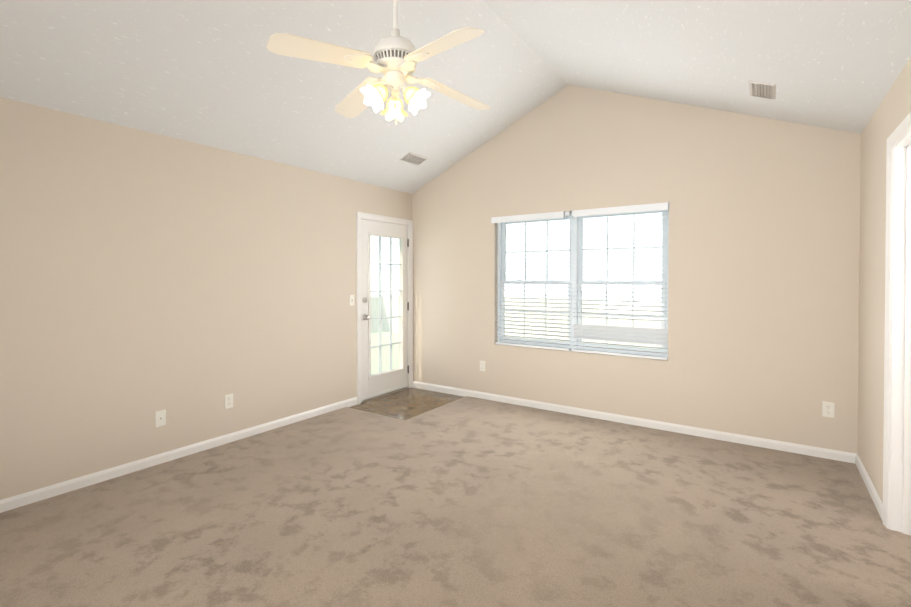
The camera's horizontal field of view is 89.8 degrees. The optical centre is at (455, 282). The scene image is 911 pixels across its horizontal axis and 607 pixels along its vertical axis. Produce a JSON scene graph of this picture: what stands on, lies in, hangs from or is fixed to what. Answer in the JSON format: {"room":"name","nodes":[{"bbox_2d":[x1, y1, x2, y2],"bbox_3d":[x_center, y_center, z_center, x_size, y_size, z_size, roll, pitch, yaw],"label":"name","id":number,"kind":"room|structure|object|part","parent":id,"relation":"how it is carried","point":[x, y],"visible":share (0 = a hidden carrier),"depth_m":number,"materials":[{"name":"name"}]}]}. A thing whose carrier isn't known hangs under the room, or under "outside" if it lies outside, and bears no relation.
{"room":"empty living room","nodes":[
{"label":"empty living room","id":0,"kind":"room"},
{"bbox_2d":[0,97,411,499],"bbox_3d":[-2.268,0.129,3.369,0.140,2.440,6.175,0,1,34],"label":"wall","id":1,"kind":"structure","parent":0,"point":[187,286],"depth_m":3.34,"materials":[{"name":"beige paint"}]},
{"bbox_2d":[155,410,165,426],"bbox_3d":[-2.176,1.003,3.375,0.016,0.116,0.072,0,1,34],"label":"outlet","id":2,"kind":"object","parent":1,"relation":"attached to","point":[160,418],"visible":1,"depth_m":3.37,"materials":[{"name":"white plastic"}]},
{"bbox_2d":[0,397,356,512],"bbox_3d":[-2.471,1.311,2.948,0.014,0.085,4.947,0,1,34],"label":"baseboard","id":3,"kind":"structure","parent":1,"relation":"attached to","point":[23,499],"depth_m":3.33,"materials":[{"name":"white wood"}]},
{"bbox_2d":[225,394,232,408],"bbox_3d":[-1.886,0.988,3.807,0.008,0.116,0.072,0,1,34],"label":"outlet","id":4,"kind":"object","parent":1,"relation":"attached to","point":[228,400],"visible":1,"depth_m":3.81,"materials":[{"name":"white plastic"}]},
{"bbox_2d":[349,295,354,305],"bbox_3d":[-1.111,0.189,4.923,0.020,0.116,0.072,0,1,34],"label":"light switch","id":5,"kind":"object","parent":1,"relation":"attached to","point":[351,300],"visible":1,"depth_m":4.92,"materials":[{"name":"white plastic"}]},
{"bbox_2d":[356,212,412,403],"bbox_3d":[-0.867,0.275,5.409,0.160,2.106,0.938,0,1,34],"label":"door frame","id":6,"kind":"structure","parent":1,"relation":"attached to","point":[359,215],"depth_m":5.37,"materials":[{"name":"white wood"}]},
{"bbox_2d":[361,219,408,400],"bbox_3d":[-0.835,0.298,5.392,0.068,2.016,0.808,0,1,34],"label":"patio door","id":7,"kind":"structure","parent":1,"relation":"in","point":[375,387],"depth_m":5.20,"materials":[{"name":"white wood"}]},
{"bbox_2d":[362,232,404,379],"bbox_3d":[-0.826,0.260,5.362,0.131,1.671,0.712,0,1,34],"label":"window","id":8,"kind":"structure","parent":7,"relation":"attached to","point":[401,305],"depth_m":5.51,"materials":[{"name":"white wood"}]},
{"bbox_3d":[-0.985,0.291,5.080,0.075,0.254,0.066,0,1,34],"label":"knob","id":9,"kind":"part","parent":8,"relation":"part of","materials":[{"name":"silver metal"}]},
{"bbox_3d":[-0.828,0.259,5.416,0.006,1.603,0.558,0,1,34],"label":"glass","id":10,"kind":"part","parent":8,"relation":"part of","materials":[{"name":"white"}]},
{"bbox_2d":[371,236,401,372],"bbox_3d":[-0.828,0.259,5.416,0.028,1.597,0.552,0,1,34],"label":"grille","id":11,"kind":"object","parent":8,"relation":"attached to","point":[380,318],"visible":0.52,"depth_m":5.34,"materials":[{"name":"white plastic"}]},
{"bbox_3d":[-0.598,0.293,5.712,0.038,1.685,0.012,0,1,34],"label":"patio door hinges","id":12,"kind":"part","parent":7,"relation":"part of","materials":[{"name":"metal"}]},
{"bbox_2d":[349,388,463,419],"bbox_3d":[-0.517,1.354,5.088,0.830,0.053,1.105,0,1,34],"label":"floor","id":13,"kind":"structure","parent":0,"point":[408,403],"depth_m":5.03,"materials":[{"name":"tile"}]},
{"bbox_2d":[0,0,910,193],"bbox_3d":[-0.450,-1.595,2.110,4.540,1.035,6.175,0,1,34],"label":"ceiling","id":14,"kind":"structure","parent":0,"point":[215,73],"depth_m":3.05,"materials":[{"name":"white paint"}]},
{"bbox_2d":[266,0,490,124],"bbox_3d":[-0.324,-1.404,2.458,0.997,1.113,0.997,0,1,6],"label":"ceiling fan","id":15,"kind":"object","parent":14,"relation":"hanging from","point":[396,59],"visible":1,"depth_m":2.37,"materials":[{"name":"white wood"}]},
{"bbox_3d":[-0.324,-1.494,2.457,0.242,0.933,0.242,0,1,34],"label":"motor","id":16,"kind":"part","parent":15,"relation":"part of","materials":[{"name":"white metal"}]},
{"bbox_2d":[400,152,427,165],"bbox_3d":[-0.447,-1.340,4.947,0.151,0.066,0.315,0,1,34],"label":"ceiling vent","id":17,"kind":"object","parent":14,"relation":"in","point":[413,158],"visible":1,"depth_m":4.93,"materials":[{"name":"silver metal"}]},
{"bbox_2d":[748,80,775,98],"bbox_3d":[2.110,-1.325,3.142,0.153,0.061,0.315,0,1,34],"label":"ceiling vent","id":18,"kind":"object","parent":14,"relation":"in","point":[762,89],"visible":0.98,"depth_m":3.12,"materials":[{"name":"silver metal"}]},
{"bbox_2d":[0,396,910,606],"bbox_3d":[-0.393,1.381,2.104,4.400,0.064,5.895,0,1,34],"label":"floor carpet","id":19,"kind":"object","parent":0,"point":[467,501],"visible":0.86,"depth_m":2.53,"materials":[{"name":"beige carpet"}]},
{"bbox_2d":[412,85,860,453],"bbox_3d":[1.250,-0.327,4.617,4.260,3.325,0.140,0,1,34],"label":"wall","id":20,"kind":"structure","parent":0,"point":[763,278],"depth_m":3.99,"materials":[{"name":"beige paint"}]},
{"bbox_2d":[480,361,484,370],"bbox_3d":[0.307,0.945,5.185,0.072,0.116,0.008,0,1,34],"label":"electrical outlet","id":21,"kind":"object","parent":20,"relation":"attached to","point":[482,365],"visible":1,"depth_m":5.18,"materials":[{"name":"white plastic"}]},
{"bbox_2d":[498,210,668,356],"bbox_3d":[1.227,-0.016,4.675,1.780,1.425,0.076,0,1,34],"label":"window","id":22,"kind":"structure","parent":20,"relation":"in","point":[574,320],"depth_m":4.64,"materials":[{"name":"white plastic"}]},
{"bbox_2d":[491,202,668,359],"bbox_3d":[1.171,-0.016,4.620,1.819,1.414,0.078,0,1,34],"label":"window blinds","id":23,"kind":"object","parent":22,"relation":"attached to","point":[618,334],"visible":0.98,"depth_m":4.50,"materials":[{"name":"white plastic"}]},
{"bbox_3d":[1.228,-0.015,4.676,1.704,1.351,0.058,0,1,34],"label":"window sashes","id":24,"kind":"part","parent":22,"relation":"part of","materials":[{"name":"white plastic"}]},
{"bbox_2d":[413,381,855,462],"bbox_3d":[1.207,1.293,4.571,4.260,0.085,0.014,0,1,34],"label":"baseboard","id":25,"kind":"structure","parent":20,"relation":"attached to","point":[777,445],"depth_m":4.13,"materials":[{"name":"white wood"}]},
{"bbox_2d":[822,401,834,417],"bbox_3d":[2.828,0.962,3.465,0.072,0.116,0.008,0,1,34],"label":"electrical outlet","id":26,"kind":"object","parent":20,"relation":"attached to","point":[828,409],"visible":1,"depth_m":3.46,"materials":[{"name":"white plastic"}]},
{"bbox_2d":[858,57,910,502],"bbox_3d":[1.367,0.157,0.889,0.140,2.440,6.175,0,1,34],"label":"wall","id":27,"kind":"structure","parent":0,"point":[891,113],"depth_m":2.88,"materials":[{"name":"beige paint"}]},
{"bbox_2d":[855,454,882,520],"bbox_3d":[2.683,1.311,2.967,0.014,0.085,1.000,0,1,34],"label":"baseboard","id":28,"kind":"structure","parent":27,"relation":"attached to","point":[875,497],"depth_m":2.90,"materials":[{"name":"white wood"}]},
{"bbox_2d":[883,112,910,534],"bbox_3d":[2.216,0.287,2.136,0.176,2.151,0.862,0,1,34],"label":"door frame","id":29,"kind":"structure","parent":27,"relation":"attached to","point":[900,474],"depth_m":2.46,"materials":[{"name":"white wood"}]},
{"label":"outside","id":30,"kind":"structure","parent":0,"visible":0},
{"bbox_2d":[371,297,660,374],"bbox_3d":[6.809,2.053,16.568,60.000,0.200,53.895,0,1,34],"label":"ground","id":31,"kind":"structure","parent":30,"point":[386,364],"depth_m":13.41,"materials":[{"name":"green plant"}]},
{"bbox_2d":[371,294,660,349],"bbox_3d":[-1.394,1.346,4.592,24.150,1.480,21.093,0,1,34],"label":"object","id":32,"kind":"object","parent":31,"relation":"on","point":[395,328],"depth_m":14.22,"materials":[{"name":"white wood"}]}
]}

